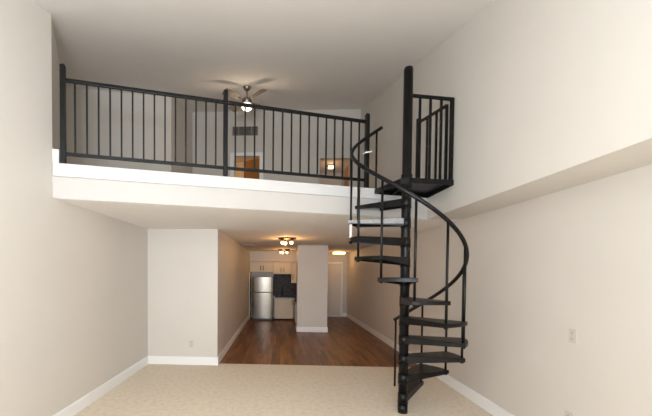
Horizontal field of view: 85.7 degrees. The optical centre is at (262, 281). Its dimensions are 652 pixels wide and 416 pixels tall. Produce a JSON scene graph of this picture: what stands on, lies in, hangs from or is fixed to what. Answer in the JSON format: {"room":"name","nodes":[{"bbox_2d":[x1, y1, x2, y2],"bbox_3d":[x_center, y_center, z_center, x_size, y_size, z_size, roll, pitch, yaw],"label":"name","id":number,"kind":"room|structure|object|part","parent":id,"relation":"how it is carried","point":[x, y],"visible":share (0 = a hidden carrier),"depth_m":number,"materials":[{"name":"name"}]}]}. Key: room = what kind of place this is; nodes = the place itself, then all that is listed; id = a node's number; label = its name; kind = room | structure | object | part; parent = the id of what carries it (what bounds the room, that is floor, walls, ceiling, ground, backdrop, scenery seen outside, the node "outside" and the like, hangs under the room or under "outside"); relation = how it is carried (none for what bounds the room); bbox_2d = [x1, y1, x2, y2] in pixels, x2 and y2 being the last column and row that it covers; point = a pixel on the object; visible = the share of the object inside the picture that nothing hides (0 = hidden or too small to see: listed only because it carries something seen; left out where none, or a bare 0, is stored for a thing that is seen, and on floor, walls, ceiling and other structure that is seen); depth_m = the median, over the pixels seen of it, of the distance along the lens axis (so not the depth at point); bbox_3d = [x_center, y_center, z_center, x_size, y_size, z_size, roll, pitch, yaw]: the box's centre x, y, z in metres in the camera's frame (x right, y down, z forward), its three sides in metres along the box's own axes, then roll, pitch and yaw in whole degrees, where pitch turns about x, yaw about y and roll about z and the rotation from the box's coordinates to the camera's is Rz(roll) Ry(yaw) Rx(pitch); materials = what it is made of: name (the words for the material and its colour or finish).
{"room":"living room","nodes":[
{"label":"living room","id":0,"kind":"room"},
{"bbox_2d":[51,15,59,153],"bbox_3d":[-2.883,-2.358,4.867,0.168,2.292,3.278,0,2,-30],"label":"wall","id":1,"kind":"structure","parent":0,"point":[55,56],"depth_m":3.92,"materials":[{"name":"paint"}]},
{"bbox_2d":[52,149,59,162],"bbox_3d":[-2.832,-1.291,4.864,0.080,0.151,3.174,0,2,-28],"label":"baseboard","id":2,"kind":"structure","parent":1,"relation":"attached to","point":[55,152],"depth_m":3.47,"materials":[{"name":"grey paint"}]},
{"bbox_2d":[0,0,147,415],"bbox_3d":[-2.285,-0.610,2.029,0.200,4.284,7.850,0,1,3],"label":"wall","id":3,"kind":"structure","parent":0,"point":[74,279],"depth_m":3.35,"materials":[{"name":"paint"}]},
{"bbox_2d":[53,356,147,415],"bbox_3d":[-2.192,1.463,2.076,0.016,0.138,7.850,0,1,3],"label":"baseboard","id":4,"kind":"structure","parent":3,"relation":"attached to","point":[80,404],"depth_m":4.39,"materials":[{"name":"white paint"}]},
{"bbox_2d":[52,163,425,201],"bbox_3d":[0.038,-1.116,4.032,4.441,0.131,0.022,0,2,-15],"label":"trim","id":5,"kind":"structure","parent":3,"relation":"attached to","point":[59,169],"depth_m":3.84,"materials":[{"name":"grey paint"}]},
{"bbox_2d":[66,87,192,173],"bbox_3d":[-3.235,-2.809,7.556,2.725,3.052,2.700,0,1,3],"label":"wall","id":6,"kind":"structure","parent":0,"point":[80,93],"depth_m":6.72,"materials":[{"name":"paint"}]},
{"bbox_2d":[148,229,218,356],"bbox_3d":[-1.382,0.273,5.997,1.216,2.330,0.120,0,1,3],"label":"wall","id":7,"kind":"structure","parent":0,"point":[183,264],"depth_m":5.94,"materials":[{"name":"paint"}]},
{"bbox_2d":[148,356,217,364],"bbox_3d":[-1.386,1.370,5.956,1.232,0.138,0.016,0,1,3],"label":"baseboard","id":8,"kind":"structure","parent":7,"relation":"attached to","point":[178,360],"depth_m":5.95,"materials":[{"name":"white paint"}]},
{"bbox_2d":[219,230,249,353],"bbox_3d":[-0.671,0.197,9.189,0.120,2.330,6.330,0,1,3],"label":"wall","id":9,"kind":"structure","parent":0,"point":[234,259],"depth_m":7.61,"materials":[{"name":"paint"}]},
{"bbox_2d":[217,315,248,364],"bbox_3d":[-0.617,1.296,9.098,0.016,0.138,6.360,0,1,3],"label":"baseboard","id":10,"kind":"structure","parent":9,"relation":"attached to","point":[224,351],"depth_m":7.54,"materials":[{"name":"white paint"}]},
{"bbox_2d":[52,171,427,218],"bbox_3d":[-1.238,-1.096,7.333,7.165,0.333,7.829,0,1,3],"label":"fascia","id":11,"kind":"structure","parent":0,"point":[63,187],"depth_m":3.88,"materials":[{"name":"grey paint"}]},
{"bbox_2d":[59,63,371,187],"bbox_3d":[-0.334,-1.687,3.962,3.561,1.008,0.062,0,2,-15],"label":"loft railing","id":12,"kind":"object","parent":11,"relation":"on","point":[63,80],"visible":0.94,"depth_m":3.89,"materials":[{"name":"black metal"}]},
{"bbox_3d":[-2.027,-1.687,3.499,0.050,1.008,0.050,0,2,-15],"label":"post","id":13,"kind":"part","parent":12,"relation":"part of","materials":[{"name":"black metal"}]},
{"bbox_3d":[-0.347,-2.034,3.949,3.479,0.036,0.030,0,2,-15],"label":"rail","id":14,"kind":"part","parent":12,"relation":"part of","materials":[{"name":"black metal"}]},
{"bbox_3d":[-0.352,-1.294,3.968,3.479,0.034,0.022,0,2,-15],"label":"rail","id":15,"kind":"part","parent":12,"relation":"part of","materials":[{"name":"black paint"}]},
{"bbox_3d":[-0.428,-1.679,3.937,0.050,0.993,0.050,0,2,-15],"label":"post","id":16,"kind":"part","parent":12,"relation":"part of","materials":[{"name":"black metal"}]},
{"bbox_3d":[1.329,-1.661,4.418,0.050,0.958,0.050,0,2,-15],"label":"post","id":17,"kind":"part","parent":12,"relation":"part of","materials":[{"name":"black metal"}]},
{"bbox_2d":[235,158,257,177],"bbox_3d":[-0.573,-2.592,9.990,2.600,2.533,2.180,0,1,3],"label":"wall","id":18,"kind":"structure","parent":0,"point":[239,161],"depth_m":10.96,"materials":[{"name":"paint"}]},
{"bbox_2d":[54,198,461,252],"bbox_3d":[0.347,-0.941,8.363,5.030,0.004,10.019,0,1,3],"label":"ceiling","id":19,"kind":"structure","parent":0,"point":[262,229],"depth_m":5.13,"materials":[{"name":"paint"}]},
{"bbox_2d":[278,249,289,253],"bbox_3d":[0.659,-0.931,10.861,0.380,0.138,0.380,0,1,3],"label":"ceiling light","id":20,"kind":"object","parent":19,"relation":"attached to","point":[281,250],"visible":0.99,"depth_m":10.79,"materials":[{"name":"white glass"}]},
{"bbox_2d":[278,237,295,244],"bbox_3d":[0.508,-0.842,7.305,0.380,0.138,0.380,0,1,3],"label":"ceiling light","id":21,"kind":"object","parent":19,"relation":"attached to","point":[283,239],"visible":1,"depth_m":7.23,"materials":[{"name":"white glass"}]},
{"bbox_3d":[0.508,-0.894,7.303,0.380,0.035,0.380,0,1,3],"label":"ceiling plate","id":22,"kind":"part","parent":21,"relation":"part of","materials":[{"name":"brown metal"}]},
{"bbox_2d":[32,0,493,111],"bbox_3d":[-1.254,-2.736,3.451,8.300,3.330,11.300,0,1,3],"label":"ceiling","id":23,"kind":"structure","parent":0,"point":[306,54],"depth_m":4.24,"materials":[{"name":"paint"}]},
{"bbox_2d":[222,86,266,111],"bbox_3d":[-0.293,-3.329,6.292,0.813,0.448,0.813,0,1,3],"label":"ceiling fan","id":24,"kind":"object","parent":23,"relation":"hanging from","point":[232,94],"visible":0.76,"depth_m":6.21,"materials":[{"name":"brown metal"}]},
{"bbox_3d":[-0.542,-3.290,6.083,0.350,0.054,0.156,-1,2,-40],"label":"blade","id":25,"kind":"part","parent":24,"relation":"part of","materials":[{"name":"brown wood"}]},
{"bbox_3d":[-0.503,-3.301,6.541,0.156,0.054,0.350,-1,2,-40],"label":"blade","id":26,"kind":"part","parent":24,"relation":"part of","materials":[{"name":"brown wood"}]},
{"bbox_3d":[-0.294,-3.283,6.293,0.180,0.120,0.180,0,1,3],"label":"motor","id":27,"kind":"part","parent":24,"relation":"part of","materials":[{"name":"silver metal"}]},
{"bbox_3d":[-0.084,-3.285,6.044,0.156,0.054,0.350,-1,2,-40],"label":"blade","id":28,"kind":"part","parent":24,"relation":"part of","materials":[{"name":"brown wood"}]},
{"bbox_2d":[251,272,294,317],"bbox_3d":[0.596,0.128,12.268,2.350,2.330,0.150,0,1,3],"label":"wall","id":29,"kind":"structure","parent":0,"point":[253,274],"depth_m":12.22,"materials":[{"name":"paint"}]},
{"bbox_2d":[250,262,272,271],"bbox_3d":[-0.047,-0.488,12.021,0.820,0.345,0.358,0,1,3],"label":"upper cabinet","id":30,"kind":"object","parent":29,"relation":"attached to","point":[254,266],"visible":1,"depth_m":11.88,"materials":[{"name":"beige wood"}]},
{"bbox_3d":[-0.248,-0.487,11.900,0.422,0.337,0.020,0,1,3],"label":"door","id":31,"kind":"part","parent":30,"relation":"part of","materials":[{"name":"beige wood"}]},
{"bbox_3d":[-0.249,-0.486,11.889,0.330,0.245,0.004,0,1,3],"label":"panel","id":32,"kind":"part","parent":30,"relation":"part of","materials":[{"name":"beige wood"}]},
{"bbox_3d":[0.161,-0.483,11.879,0.382,0.337,0.020,0,1,3],"label":"door","id":33,"kind":"part","parent":30,"relation":"part of","materials":[{"name":"beige wood"}]},
{"bbox_3d":[0.161,-0.483,11.868,0.290,0.245,0.004,0,1,3],"label":"panel","id":34,"kind":"part","parent":30,"relation":"part of","materials":[{"name":"beige wood"}]},
{"bbox_2d":[273,262,290,273],"bbox_3d":[0.673,-0.450,11.985,0.618,0.410,0.358,0,1,3],"label":"upper cabinet","id":35,"kind":"object","parent":29,"relation":"attached to","point":[278,267],"visible":1,"depth_m":11.85,"materials":[{"name":"beige wood"}]},
{"bbox_3d":[0.511,-0.448,11.862,0.300,0.402,0.020,0,1,3],"label":"door","id":36,"kind":"part","parent":35,"relation":"part of","materials":[{"name":"beige wood"}]},
{"bbox_3d":[0.511,-0.448,11.851,0.208,0.310,0.004,0,1,3],"label":"panel","id":37,"kind":"part","parent":35,"relation":"part of","materials":[{"name":"beige wood"}]},
{"bbox_3d":[0.820,-0.445,11.846,0.302,0.402,0.020,0,1,3],"label":"door","id":38,"kind":"part","parent":35,"relation":"part of","materials":[{"name":"beige wood"}]},
{"bbox_3d":[0.820,-0.445,11.835,0.210,0.310,0.004,0,1,3],"label":"panel","id":39,"kind":"part","parent":35,"relation":"part of","materials":[{"name":"beige wood"}]},
{"bbox_2d":[273,274,296,295],"bbox_3d":[1.064,0.140,12.158,1.385,0.763,0.018,0,1,3],"label":"tile backsplash","id":40,"kind":"structure","parent":29,"relation":"attached to","point":[280,280],"depth_m":12.16,"materials":[{"name":"tile"}]},
{"bbox_2d":[291,262,296,282],"bbox_3d":[1.271,-0.292,11.958,0.578,0.715,0.358,0,1,3],"label":"upper cabinet","id":41,"kind":"object","parent":29,"relation":"attached to","point":[293,264],"visible":0.38,"depth_m":11.83,"materials":[{"name":"beige wood"}]},
{"bbox_3d":[1.119,-0.290,11.824,0.188,0.615,0.004,0,1,3],"label":"panel","id":42,"kind":"part","parent":41,"relation":"part of","materials":[{"name":"beige wood"}]},
{"bbox_2d":[250,251,296,261],"bbox_3d":[0.654,-0.848,12.005,2.224,0.365,0.320,0,1,3],"label":"soffit","id":43,"kind":"structure","parent":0,"point":[255,256],"depth_m":11.86,"materials":[{"name":"paint"}]},
{"bbox_2d":[192,109,360,186],"bbox_3d":[0.402,-2.839,8.783,4.665,3.102,0.120,0,1,3],"label":"wall","id":44,"kind":"structure","parent":0,"point":[355,113],"depth_m":8.71,"materials":[{"name":"paint"}]},
{"bbox_2d":[232,126,257,135],"bbox_3d":[-0.451,-3.799,8.729,0.650,0.225,0.027,0,1,3],"label":"air vent","id":45,"kind":"object","parent":44,"relation":"in","point":[249,129],"visible":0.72,"depth_m":8.72,"materials":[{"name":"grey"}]},
{"bbox_3d":[-0.532,-3.799,8.730,0.126,0.185,0.008,0,1,3],"label":"slot panel","id":46,"kind":"part","parent":45,"relation":"part of","materials":[{"name":"grey metal"}]},
{"bbox_3d":[-0.370,-3.798,8.722,0.126,0.185,0.008,0,1,3],"label":"slot panel","id":47,"kind":"part","parent":45,"relation":"part of","materials":[{"name":"grey metal"}]},
{"bbox_2d":[230,152,262,178],"bbox_3d":[-0.414,-2.276,8.828,0.840,1.963,0.140,0,1,3],"label":"door frame","id":48,"kind":"structure","parent":44,"relation":"in","point":[260,154],"depth_m":8.74,"materials":[{"name":"white paint"}]},
{"bbox_2d":[244,158,258,178],"bbox_3d":[-0.296,-2.233,9.016,0.500,1.848,0.035,1,2,34],"label":"door","id":49,"kind":"structure","parent":48,"relation":"attached to","point":[250,163],"depth_m":8.97,"materials":[{"name":"brown wood"}]},
{"bbox_2d":[74,363,492,415],"bbox_3d":[0.134,1.628,1.917,5.300,0.150,8.160,0,1,3],"label":"floor","id":50,"kind":"structure","parent":0,"point":[221,389],"depth_m":4.54,"materials":[{"name":"beige carpet"}]},
{"bbox_2d":[348,66,468,413],"bbox_3d":[1.624,-0.445,3.977,1.267,3.910,1.365,0,1,3],"label":"spiral staircase","id":51,"kind":"structure","parent":50,"relation":"on","point":[410,381],"depth_m":3.89,"materials":[{"name":"black metal"}]},
{"bbox_3d":[1.293,-0.682,3.968,0.604,0.060,0.003,1,2,17],"label":"plate","id":52,"kind":"part","parent":51,"relation":"part of","materials":[{"name":"grey metal"}]},
{"bbox_3d":[1.623,-0.726,3.918,1.252,2.544,1.247,0,1,3],"label":"handrail","id":53,"kind":"part","parent":51,"relation":"part of","materials":[{"name":"black metal"}]},
{"bbox_3d":[2.030,-1.644,4.518,0.045,0.953,0.045,0,2,-15],"label":"post","id":54,"kind":"part","parent":51,"relation":"part of","materials":[{"name":"black metal"}]},
{"bbox_3d":[1.914,-2.076,3.902,0.474,0.050,0.028,0,1,-4],"label":"guard rail","id":55,"kind":"part","parent":51,"relation":"part of","materials":[{"name":"black metal"}]},
{"bbox_3d":[2.094,-2.064,4.276,0.024,0.030,0.477,0,2,-15],"label":"guard rail","id":56,"kind":"part","parent":51,"relation":"part of","materials":[{"name":"black metal"}]},
{"bbox_3d":[2.152,-1.612,4.057,0.026,0.913,0.026,0,2,-15],"label":"post","id":57,"kind":"part","parent":51,"relation":"part of","materials":[{"name":"black metal"}]},
{"bbox_3d":[2.146,-1.591,3.932,0.034,0.978,0.034,0,2,-15],"label":"post","id":58,"kind":"part","parent":51,"relation":"part of","materials":[{"name":"black metal"}]},
{"bbox_2d":[296,245,327,326],"bbox_3d":[1.427,0.161,11.214,0.807,2.330,3.870,0,1,3],"label":"wall column","id":59,"kind":"structure","parent":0,"point":[312,260],"depth_m":9.28,"materials":[{"name":"paint"}]},
{"bbox_2d":[296,325,327,331],"bbox_3d":[1.407,1.262,11.010,0.839,0.138,3.436,0,1,3],"label":"baseboard","id":60,"kind":"structure","parent":59,"relation":"attached to","point":[298,329],"depth_m":9.29,"materials":[{"name":"white paint"}]},
{"bbox_2d":[220,316,416,366],"bbox_3d":[1.179,1.440,9.672,4.000,0.146,7.440,0,1,3],"label":"floor","id":61,"kind":"structure","parent":0,"point":[274,341],"depth_m":7.50,"materials":[{"name":"laminate"}]},
{"bbox_2d":[249,272,250,319],"bbox_3d":[-0.447,0.491,11.949,0.035,1.605,0.590,0,1,3],"label":"panel","id":62,"kind":"object","parent":61,"relation":"on","point":[249,272],"visible":0.93,"depth_m":11.67,"materials":[{"name":"beige"}]},
{"bbox_2d":[252,277,272,319],"bbox_3d":[-0.008,0.577,11.834,0.705,1.445,0.741,0,1,3],"label":"refrigerator","id":63,"kind":"object","parent":61,"relation":"on","point":[262,287],"visible":1,"depth_m":11.51,"materials":[{"name":"silver metal"}]},
{"bbox_3d":[-0.024,0.817,11.555,0.705,0.870,0.086,0,1,3],"label":"fridge door","id":64,"kind":"part","parent":63,"relation":"part of","materials":[{"name":"silver metal"}]},
{"bbox_3d":[-0.019,0.112,11.537,0.705,0.500,0.086,0,1,3],"label":"freezer door","id":65,"kind":"part","parent":63,"relation":"part of","materials":[{"name":"silver metal"}]},
{"bbox_2d":[275,298,292,318],"bbox_3d":[0.721,0.916,11.891,0.630,0.695,0.608,0,1,3],"label":"base cabinet","id":66,"kind":"object","parent":61,"relation":"on","point":[283,306],"visible":0.99,"depth_m":11.62,"materials":[{"name":"beige wood"}]},
{"bbox_2d":[274,296,295,297],"bbox_3d":[1.065,0.551,11.864,1.345,0.038,0.610,0,1,3],"label":"countertop","id":67,"kind":"structure","parent":66,"relation":"on","point":[274,296],"depth_m":11.72,"materials":[{"name":"stone"}]},
{"bbox_2d":[320,160,348,172],"bbox_3d":[1.897,-3.271,9.597,1.040,0.120,1.680,0,1,3],"label":"ceiling","id":68,"kind":"structure","parent":0,"point":[338,163],"depth_m":9.59,"materials":[{"name":"paint"}]},
{"bbox_2d":[320,162,348,185],"bbox_3d":[2.072,-2.313,9.612,1.405,2.033,1.680,0,1,3],"label":"wall","id":69,"kind":"structure","parent":0,"point":[326,181],"depth_m":10.33,"materials":[{"name":"paint"}]},
{"bbox_2d":[344,164,348,185],"bbox_3d":[2.276,-2.190,9.329,0.033,1.803,0.730,0,1,3],"label":"door","id":70,"kind":"structure","parent":69,"relation":"in","point":[347,167],"depth_m":9.37,"materials":[{"name":"brown wood"}]},
{"bbox_2d":[328,253,346,312],"bbox_3d":[2.492,0.130,12.707,1.168,2.330,0.120,0,1,3],"label":"wall","id":71,"kind":"structure","parent":0,"point":[332,257],"depth_m":12.62,"materials":[{"name":"paint"}]},
{"bbox_2d":[328,262,342,316],"bbox_3d":[2.476,0.297,12.643,0.870,2.000,0.018,0,1,3],"label":"door frame","id":72,"kind":"structure","parent":71,"relation":"in","point":[341,263],"depth_m":12.61,"materials":[{"name":"white paint"}]},
{"bbox_2d":[327,264,340,315],"bbox_3d":[2.477,0.328,12.653,0.724,1.917,0.100,0,1,3],"label":"door","id":73,"kind":"structure","parent":72,"relation":"attached to","point":[334,270],"depth_m":12.65,"materials":[{"name":"beige paint"}]},
{"bbox_3d":[2.477,0.306,12.660,0.550,1.580,0.008,0,1,3],"label":"panel","id":74,"kind":"part","parent":73,"relation":"part of","materials":[{"name":"beige paint"}]},
{"bbox_2d":[347,164,651,415],"bbox_3d":[2.813,0.314,5.574,0.200,2.330,15.400,0,1,3],"label":"wall","id":75,"kind":"structure","parent":0,"point":[579,258],"depth_m":3.15,"materials":[{"name":"paint"}]},
{"bbox_2d":[346,313,514,415],"bbox_3d":[2.681,1.417,5.282,0.016,0.138,14.750,0,1,3],"label":"baseboard","id":76,"kind":"structure","parent":75,"relation":"attached to","point":[489,406],"depth_m":4.58,"materials":[{"name":"white paint"}]},
{"bbox_2d":[565,410,571,415],"bbox_3d":[2.566,1.155,2.903,0.008,0.116,0.072,0,1,3],"label":"wall outlet","id":77,"kind":"object","parent":75,"relation":"attached to","point":[567,413],"visible":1,"depth_m":2.91,"materials":[{"name":"grey plastic"}]},
{"bbox_2d":[569,328,576,343],"bbox_3d":[2.570,0.456,2.865,0.008,0.116,0.072,0,1,3],"label":"wall outlet","id":78,"kind":"object","parent":75,"relation":"attached to","point":[572,332],"visible":1,"depth_m":2.86,"materials":[{"name":"grey plastic"}]},
{"bbox_2d":[360,0,651,218],"bbox_3d":[2.487,-2.505,3.266,0.665,3.417,10.900,0,1,3],"label":"wall","id":79,"kind":"structure","parent":0,"point":[551,96],"depth_m":2.76,"materials":[{"name":"paint"}]}
]}

